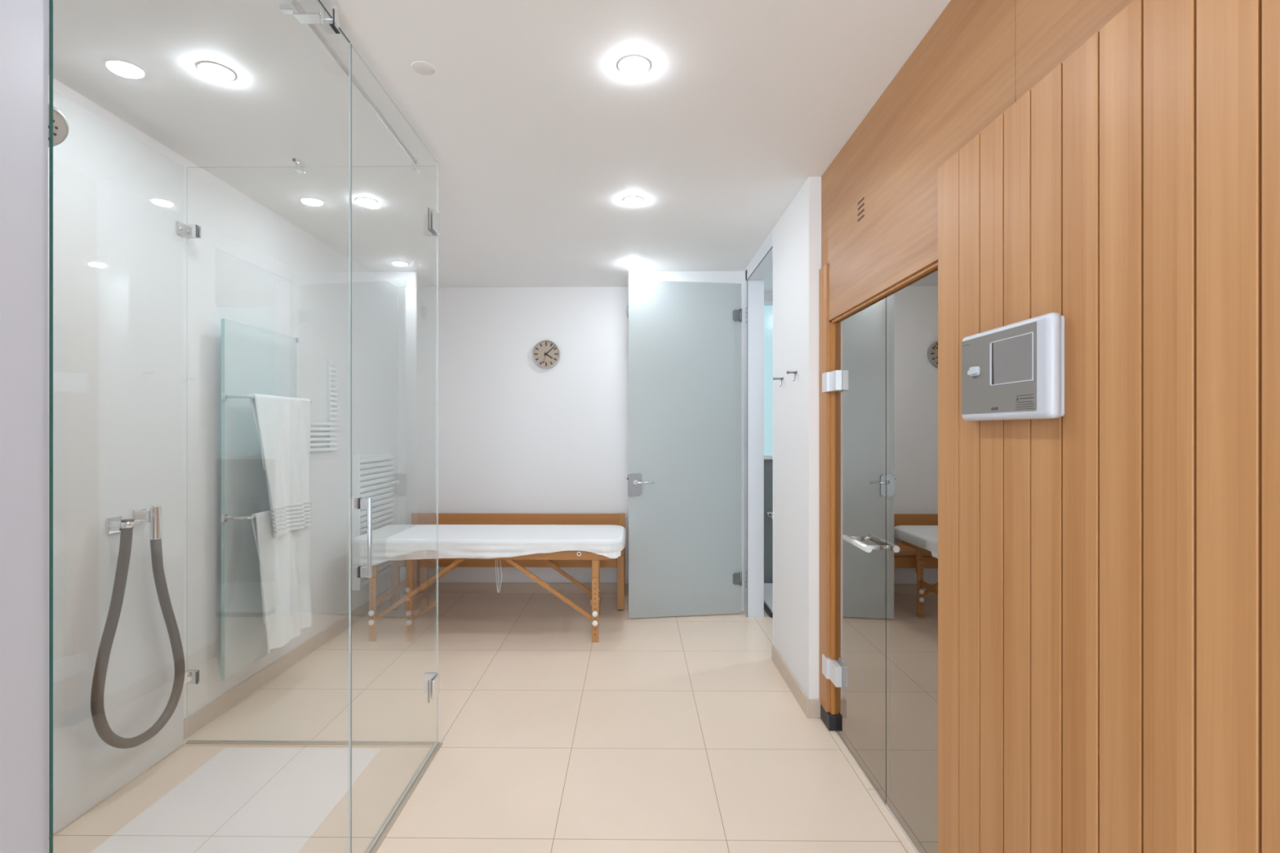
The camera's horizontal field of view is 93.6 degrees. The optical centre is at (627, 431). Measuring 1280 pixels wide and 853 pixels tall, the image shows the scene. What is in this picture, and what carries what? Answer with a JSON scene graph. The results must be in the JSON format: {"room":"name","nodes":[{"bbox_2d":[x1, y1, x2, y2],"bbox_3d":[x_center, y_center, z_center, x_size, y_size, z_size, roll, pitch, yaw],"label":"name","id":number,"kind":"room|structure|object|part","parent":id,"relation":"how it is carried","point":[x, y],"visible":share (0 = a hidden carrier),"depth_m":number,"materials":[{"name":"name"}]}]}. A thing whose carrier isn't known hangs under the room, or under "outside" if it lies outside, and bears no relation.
{"room":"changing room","nodes":[
{"label":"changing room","id":0,"kind":"room"},
{"bbox_2d":[0,0,48,852],"bbox_3d":[-1.601,0.077,-0.454,1.408,2.686,2.755,0,0,1],"label":"wall","id":1,"kind":"structure","parent":0,"point":[24,24],"depth_m":0.88,"materials":[{"name":"grey paint"}]},
{"bbox_2d":[48,102,69,146],"bbox_3d":[-1.283,-0.697,1.135,0.106,0.142,0.430,0,0,1],"label":"shower","id":2,"kind":"object","parent":1,"relation":"attached to","point":[60,125],"visible":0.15,"depth_m":1.32,"materials":[{"name":"silver metal"}]},
{"bbox_2d":[48,743,184,839],"bbox_3d":[-2.017,1.418,1.825,0.006,0.004,1.795,0,0,1],"label":"trim","id":3,"kind":"structure","parent":1,"relation":"attached to","point":[180,747],"depth_m":2.35,"materials":[{"name":"metal"}]},
{"bbox_2d":[48,86,183,837],"bbox_3d":[-2.039,0.110,1.826,0.040,2.620,1.795,0,0,1],"label":"cladding","id":4,"kind":"object","parent":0,"point":[118,200],"visible":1,"depth_m":2.33,"materials":[{"name":"white paint"}]},
{"bbox_2d":[90,504,185,748],"bbox_3d":[-1.968,0.779,2.409,0.090,0.946,0.439,0,0,1],"label":"hose","id":5,"kind":"object","parent":4,"relation":"attached to","point":[113,524],"visible":1,"depth_m":2.34,"materials":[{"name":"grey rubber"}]},
{"bbox_2d":[106,515,134,534],"bbox_3d":[-1.969,0.367,2.351,0.090,0.065,0.066,0,0,1],"label":"wall outlet","id":6,"kind":"object","parent":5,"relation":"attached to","point":[113,524],"depth_m":2.33,"materials":[{"name":"silver metal"}]},
{"bbox_2d":[48,75,397,719],"bbox_3d":[-2.154,0.077,3.202,0.220,2.686,4.545,0,0,1],"label":"wall","id":7,"kind":"structure","parent":0,"point":[249,264],"depth_m":3.54,"materials":[{"name":"white paint"}]},
{"bbox_2d":[221,318,311,679],"bbox_3d":[-1.940,0.333,3.247,0.206,1.769,0.640,0,0,1],"label":"radiator","id":8,"kind":"object","parent":7,"relation":"attached to","point":[255,360],"visible":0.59,"depth_m":3.08,"materials":[{"name":"teal"}]},
{"bbox_2d":[249,393,311,538],"bbox_3d":[-1.819,0.182,3.219,0.094,0.735,0.507,0,0,1],"label":"towel","id":9,"kind":"object","parent":8,"relation":"hanging from","point":[282,424],"visible":1,"depth_m":3.21,"materials":[{"name":"white fabric"}]},
{"bbox_2d":[250,510,312,653],"bbox_3d":[-1.821,0.766,3.220,0.096,0.714,0.491,0,0,1],"label":"towel","id":10,"kind":"object","parent":8,"relation":"hanging from","point":[284,561],"visible":0.84,"depth_m":3.17,"materials":[{"name":"white fabric"}]},
{"bbox_2d":[183,586,391,740],"bbox_3d":[-2.028,1.375,4.026,0.014,0.090,2.535,0,0,1],"label":"baseboard","id":11,"kind":"structure","parent":7,"relation":"attached to","point":[215,708],"depth_m":3.37,"materials":[{"name":"tile"}]},
{"bbox_2d":[310,360,337,451],"bbox_3d":[-2.022,-0.172,3.921,0.028,0.615,0.475,0,0,1],"label":"rack","id":12,"kind":"object","parent":7,"relation":"attached to","point":[330,424],"visible":0.84,"depth_m":4.08,"materials":[{"name":"white metal"}]},
{"bbox_2d":[351,453,394,591],"bbox_3d":[-1.995,0.675,4.749,0.062,1.000,0.647,0,0,1],"label":"radiator","id":13,"kind":"object","parent":7,"relation":"attached to","point":[371,474],"visible":0.62,"depth_m":4.66,"materials":[{"name":"white metal"}]},
{"bbox_3d":[-2.009,0.677,4.753,0.034,0.985,0.640,0,0,1],"label":"panel","id":14,"kind":"part","parent":13,"relation":"part of","materials":[{"name":"white paint"}]},
{"bbox_2d":[90,747,380,852],"bbox_3d":[-1.460,1.419,1.805,0.700,0.001,1.767,0,0,1],"label":"shower floor","id":15,"kind":"structure","parent":0,"point":[241,800],"depth_m":2.29,"materials":[{"name":"white tile"}]},
{"bbox_2d":[48,592,908,852],"bbox_3d":[0.322,1.470,1.897,5.200,0.100,7.700,0,0,1],"label":"floor","id":16,"kind":"structure","parent":0,"point":[682,734],"depth_m":2.79,"materials":[{"name":"tile"}]},
{"bbox_2d":[48,0,442,852],"bbox_3d":[-1.425,0.084,1.837,1.188,2.672,1.829,0,0,1],"label":"shower enclosure","id":17,"kind":"object","parent":16,"relation":"on","point":[326,12],"visible":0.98,"depth_m":1.88,"materials":[{"name":"clear glass"}]},
{"bbox_3d":[-1.432,0.103,2.732,1.147,2.610,0.006,0,0,1],"label":"return glass panel","id":18,"kind":"part","parent":17,"relation":"part of","materials":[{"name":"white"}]},
{"bbox_3d":[-0.856,0.344,1.946,0.054,0.259,0.016,0,0,1],"label":"handle","id":19,"kind":"part","parent":17,"relation":"part of","materials":[{"name":"silver metal"}]},
{"bbox_3d":[-0.862,0.096,2.300,0.006,2.620,0.832,0,0,1],"label":"glass door","id":20,"kind":"part","parent":17,"relation":"part of","materials":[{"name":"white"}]},
{"bbox_2d":[368,528,626,642],"bbox_3d":[-0.944,1.079,4.361,1.863,0.683,0.679,0,0,1],"label":"massage table","id":21,"kind":"object","parent":16,"relation":"on","point":[562,555],"visible":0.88,"depth_m":4.06,"materials":[{"name":"brown wood"}]},
{"bbox_3d":[-1.720,1.286,4.043,0.036,0.036,0.025,0,0,1],"label":"knob","id":22,"kind":"part","parent":21,"relation":"part of","materials":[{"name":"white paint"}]},
{"bbox_3d":[-1.720,1.224,4.043,0.036,0.036,0.025,0,0,1],"label":"knob","id":23,"kind":"part","parent":21,"relation":"part of","materials":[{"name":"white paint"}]},
{"bbox_3d":[-1.720,1.143,4.074,0.044,0.555,0.036,0,0,1],"label":"leg","id":24,"kind":"part","parent":21,"relation":"part of","materials":[{"name":"brown wood"}]},
{"bbox_3d":[-1.690,1.224,4.633,0.036,0.036,0.025,0,0,1],"label":"knob","id":25,"kind":"part","parent":21,"relation":"part of","materials":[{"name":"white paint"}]},
{"bbox_3d":[-1.689,1.143,4.663,0.044,0.555,0.036,0,0,1],"label":"leg","id":26,"kind":"part","parent":21,"relation":"part of","materials":[{"name":"brown wood"}]},
{"bbox_2d":[351,524,624,566],"bbox_3d":[-0.957,0.818,4.370,1.882,0.184,0.716,0,0,1],"label":"sheet","id":27,"kind":"object","parent":21,"relation":"on","point":[391,542],"visible":0.98,"depth_m":4.04,"materials":[{"name":"white fabric"}]},
{"bbox_3d":[-0.944,0.838,4.373,1.663,0.060,0.631,0,0,1],"label":"frame","id":28,"kind":"part","parent":21,"relation":"part of","materials":[{"name":"brown wood"}]},
{"bbox_3d":[-0.216,1.286,4.026,0.036,0.036,0.025,0,0,1],"label":"knob","id":29,"kind":"part","parent":21,"relation":"part of","materials":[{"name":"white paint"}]},
{"bbox_3d":[-0.216,1.224,4.026,0.036,0.036,0.025,0,0,1],"label":"knob","id":30,"kind":"part","parent":21,"relation":"part of","materials":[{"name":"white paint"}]},
{"bbox_3d":[-0.216,1.143,4.057,0.044,0.555,0.036,0,0,1],"label":"leg","id":31,"kind":"part","parent":21,"relation":"part of","materials":[{"name":"brown wood"}]},
{"bbox_3d":[-0.234,1.143,4.647,0.044,0.555,0.036,0,0,1],"label":"leg","id":32,"kind":"part","parent":21,"relation":"part of","materials":[{"name":"brown wood"}]},
{"bbox_2d":[391,512,625,610],"bbox_3d":[-0.948,1.067,4.998,1.852,0.706,0.495,0,0,1],"label":"wooden bench","id":33,"kind":"object","parent":16,"relation":"on","point":[417,518],"visible":0.49,"depth_m":5.19,"materials":[{"name":"brown wood"}]},
{"bbox_3d":[-1.848,1.196,4.791,0.056,0.425,0.056,0,0,1],"label":"leg","id":34,"kind":"part","parent":33,"relation":"part of","materials":[{"name":"brown wood"}]},
{"bbox_3d":[-1.843,1.061,5.231,0.056,0.694,0.050,0,0,1],"label":"leg","id":35,"kind":"part","parent":33,"relation":"part of","materials":[{"name":"brown wood"}]},
{"bbox_3d":[-0.950,1.034,4.777,1.740,0.091,0.024,0,0,1],"label":"rail","id":36,"kind":"part","parent":33,"relation":"part of","materials":[{"name":"brown wood"}]},
{"bbox_3d":[-0.945,0.817,5.215,1.740,0.206,0.027,0,0,1],"label":"backrest","id":37,"kind":"part","parent":33,"relation":"part of","materials":[{"name":"brown wood"}]},
{"bbox_3d":[-0.052,1.196,4.771,0.056,0.425,0.056,0,0,1],"label":"leg","id":38,"kind":"part","parent":33,"relation":"part of","materials":[{"name":"brown wood"}]},
{"bbox_3d":[-0.047,1.061,5.211,0.056,0.694,0.050,0,0,1],"label":"leg","id":39,"kind":"part","parent":33,"relation":"part of","materials":[{"name":"brown wood"}]},
{"bbox_2d":[764,582,773,617],"bbox_3d":[1.549,1.396,4.988,0.915,0.048,0.890,0,0,1],"label":"shower tray","id":40,"kind":"object","parent":16,"relation":"on","point":[768,587],"visible":0.09,"depth_m":4.92,"materials":[{"name":"white"}]},
{"bbox_2d":[818,0,1279,852],"bbox_3d":[1.871,0.077,0.553,1.970,2.686,4.847,0,0,1],"label":"cabin","id":41,"kind":"object","parent":16,"relation":"on","point":[1062,634],"visible":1,"depth_m":1.23,"materials":[{"name":"brown wood"}]},
{"bbox_3d":[0.986,0.449,2.564,0.008,1.918,0.574,0,0,1],"label":"glass door","id":42,"kind":"part","parent":41,"relation":"part of","materials":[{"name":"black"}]},
{"bbox_3d":[0.948,0.453,2.436,0.067,0.027,0.257,0,0,1],"label":"handle","id":43,"kind":"part","parent":41,"relation":"part of","materials":[{"name":"silver metal"}]},
{"bbox_3d":[0.979,0.449,1.905,0.008,1.918,0.732,0,0,1],"label":"pane","id":44,"kind":"part","parent":41,"relation":"part of","materials":[{"name":"clear glass"}]},
{"bbox_3d":[0.983,-0.895,2.228,0.055,0.741,1.518,0,0,1],"label":"fascia panel","id":45,"kind":"part","parent":41,"relation":"part of","materials":[{"name":"brown wood"}]},
{"bbox_2d":[961,312,1064,421],"bbox_3d":[0.873,-0.135,1.389,0.046,0.217,0.334,0,0,1],"label":"control unit","id":46,"kind":"object","parent":41,"relation":"attached to","point":[1015,371],"visible":1,"depth_m":1.33,"materials":[{"name":"grey plastic"}]},
{"bbox_3d":[0.855,-0.148,1.490,0.009,0.022,0.048,0,0,1],"label":"push knob","id":47,"kind":"part","parent":46,"relation":"part of","materials":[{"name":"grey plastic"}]},
{"bbox_3d":[0.858,-0.159,1.347,0.002,0.103,0.154,0,0,1],"label":"display frame","id":48,"kind":"part","parent":46,"relation":"part of","materials":[{"name":"grey plastic"}]},
{"bbox_3d":[0.890,-0.134,1.390,0.012,0.208,0.320,0,0,1],"label":"plate","id":49,"kind":"part","parent":46,"relation":"part of","materials":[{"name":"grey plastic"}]},
{"bbox_3d":[0.955,-1.014,-0.197,0.055,0.505,3.326,0,0,1],"label":"fascia panel","id":50,"kind":"part","parent":41,"relation":"part of","materials":[{"name":"brown wood"}]},
{"bbox_2d":[48,0,951,292],"bbox_3d":[0.322,-1.315,1.897,5.200,0.103,7.700,0,0,1],"label":"ceiling","id":51,"kind":"structure","parent":0,"point":[533,127],"depth_m":2.39,"materials":[{"name":"white paint"}]},
{"bbox_2d":[196,61,235,80],"bbox_3d":[-1.444,-1.258,2.115,0.114,0.015,0.114,0,0,1],"label":"recessed light","id":52,"kind":"object","parent":51,"relation":"in","point":[214,70],"visible":1,"depth_m":2.10,"materials":[{"name":"white paint"}]},
{"bbox_2d":[200,63,231,80],"bbox_3d":[-1.444,-1.258,2.115,0.092,0.014,0.092,0,0,1],"label":"diffuser","id":53,"kind":"object","parent":52,"relation":"attached to","point":[215,71],"depth_m":2.10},
{"bbox_2d":[355,197,377,205],"bbox_3d":[-1.435,-1.258,3.310,0.114,0.015,0.114,0,0,1],"label":"recessed light","id":54,"kind":"object","parent":51,"relation":"in","point":[364,201],"visible":1,"depth_m":3.29,"materials":[{"name":"white paint"}]},
{"bbox_2d":[625,260,639,265],"bbox_3d":[0.041,-1.258,4.514,0.114,0.015,0.114,0,0,1],"label":"recessed light","id":55,"kind":"object","parent":51,"relation":"in","point":[629,262],"visible":1,"depth_m":4.49,"materials":[{"name":"white paint"}]},
{"bbox_2d":[626,261,639,265],"bbox_3d":[0.041,-1.258,4.514,0.092,0.014,0.092,0,0,1],"label":"diffuser","id":56,"kind":"object","parent":55,"relation":"attached to","point":[631,263],"depth_m":4.49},
{"bbox_2d":[622,195,644,204],"bbox_3d":[0.033,-1.258,3.291,0.114,0.015,0.114,0,0,1],"label":"recessed light","id":57,"kind":"object","parent":51,"relation":"in","point":[630,199],"visible":1,"depth_m":3.27,"materials":[{"name":"white paint"}]},
{"bbox_2d":[625,196,641,204],"bbox_3d":[0.033,-1.258,3.291,0.092,0.014,0.092,0,0,1],"label":"diffuser","id":58,"kind":"object","parent":57,"relation":"attached to","point":[630,200],"depth_m":3.27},
{"bbox_2d":[617,54,650,75],"bbox_3d":[0.024,-1.258,2.080,0.114,0.015,0.114,0,0,1],"label":"recessed light","id":59,"kind":"object","parent":51,"relation":"in","point":[633,64],"visible":1,"depth_m":2.06,"materials":[{"name":"white paint"}]},
{"bbox_2d":[621,57,647,75],"bbox_3d":[0.024,-1.258,2.080,0.092,0.014,0.092,0,0,1],"label":"diffuser","id":60,"kind":"object","parent":59,"relation":"attached to","point":[629,66],"depth_m":2.07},
{"bbox_2d":[397,286,628,582],"bbox_3d":[-1.001,0.077,5.372,2.037,2.686,0.180,0,0,1],"label":"wall","id":61,"kind":"structure","parent":0,"point":[517,435],"depth_m":5.28,"materials":[{"name":"white paint"}]},
{"bbox_2d":[400,582,628,593],"bbox_3d":[-0.995,1.375,5.275,2.023,0.090,0.014,0,0,1],"label":"baseboard","id":62,"kind":"structure","parent":61,"relation":"attached to","point":[457,588],"depth_m":5.27,"materials":[{"name":"tile"}]},
{"bbox_2d":[532,339,559,368],"bbox_3d":[-0.709,-0.673,5.257,0.245,0.245,0.043,0,0,1],"label":"wall clock","id":63,"kind":"object","parent":61,"relation":"attached to","point":[545,353],"visible":1,"depth_m":5.25,"materials":[{"name":"beige plastic"}]},
{"bbox_2d":[628,271,744,610],"bbox_3d":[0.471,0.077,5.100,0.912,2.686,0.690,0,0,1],"label":"door frame","id":64,"kind":"structure","parent":61,"relation":"in","point":[723,277],"depth_m":4.75,"materials":[{"name":"white paint"}]},
{"bbox_2d":[626,305,628,318],"bbox_3d":[0.004,-0.978,4.930,0.018,0.112,0.112,0,0,1],"label":"wall vent","id":65,"kind":"object","parent":64,"relation":"attached to","point":[628,305],"visible":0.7,"depth_m":4.88,"materials":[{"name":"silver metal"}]},
{"bbox_2d":[764,292,773,301],"bbox_3d":[2.003,-0.505,5.528,1.920,1.522,0.100,0,0,1],"label":"wall","id":66,"kind":"structure","parent":0,"point":[768,296],"depth_m":5.49,"materials":[{"name":"white paint"}]},
{"bbox_2d":[764,301,773,459],"bbox_3d":[1.612,-0.462,5.460,1.100,1.436,0.045,0,0,1],"label":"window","id":67,"kind":"structure","parent":66,"relation":"in","point":[768,305],"depth_m":5.46,"materials":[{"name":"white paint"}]},
{"bbox_2d":[764,459,773,582],"bbox_3d":[2.002,0.838,5.523,1.920,1.164,0.110,0,0,1],"label":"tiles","id":68,"kind":"structure","parent":66,"relation":"attached to","point":[768,464],"depth_m":5.48,"materials":[{"name":"grey tile"}]},
{"bbox_2d":[766,511,773,519],"bbox_3d":[1.301,0.759,5.411,0.080,0.058,0.148,0,0,1],"label":"tap","id":69,"kind":"object","parent":68,"relation":"attached to","point":[770,513],"visible":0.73,"depth_m":5.43,"materials":[{"name":"silver metal"}]},
{"bbox_2d":[744,177,808,698],"bbox_3d":[0.972,0.077,4.214,0.111,2.686,2.450,0,0,1],"label":"wall","id":70,"kind":"structure","parent":0,"point":[791,232],"depth_m":3.32,"materials":[{"name":"white paint"}]},
{"bbox_2d":[626,279,746,617],"bbox_3d":[0.458,0.133,4.564,0.922,2.550,0.083,0,0,-7],"label":"door","id":71,"kind":"structure","parent":70,"relation":"in","point":[684,477],"depth_m":4.59,"materials":[{"name":"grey glass"}]},
{"bbox_3d":[0.124,0.384,4.499,0.157,0.036,0.051,0,0,1],"label":"handle","id":72,"kind":"part","parent":71,"relation":"part of","materials":[{"name":"silver metal"}]},
{"bbox_2d":[745,232,773,644],"bbox_3d":[0.974,0.090,4.199,0.128,2.660,0.900,0,0,1],"label":"trim","id":73,"kind":"structure","parent":70,"relation":"attached to","point":[756,281],"depth_m":4.59,"materials":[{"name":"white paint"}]},
{"bbox_2d":[773,376,784,386],"bbox_3d":[0.878,-0.286,3.487,0.061,0.058,0.024,0,0,1],"label":"coat hook","id":74,"kind":"object","parent":70,"relation":"attached to","point":[774,378],"visible":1,"depth_m":3.48,"materials":[{"name":"silver metal"}]},
{"bbox_2d":[786,370,798,381],"bbox_3d":[0.877,-0.293,3.194,0.057,0.058,0.024,0,0,1],"label":"coat hook","id":75,"kind":"object","parent":70,"relation":"attached to","point":[796,373],"visible":1,"depth_m":3.19,"materials":[{"name":"silver metal"}]},
{"bbox_2d":[771,644,820,718],"bbox_3d":[0.930,1.375,3.357,0.075,0.090,0.765,0,0,1],"label":"baseboard","id":76,"kind":"structure","parent":70,"relation":"attached to","point":[811,708],"depth_m":3.17,"materials":[{"name":"tile"}]},
{"bbox_2d":[808,176,821,698],"bbox_3d":[1.918,0.077,2.978,2.031,2.686,0.001,0,0,1],"label":"wall","id":77,"kind":"structure","parent":0,"point":[815,182],"depth_m":2.99,"materials":[{"name":"white paint"}]}
]}

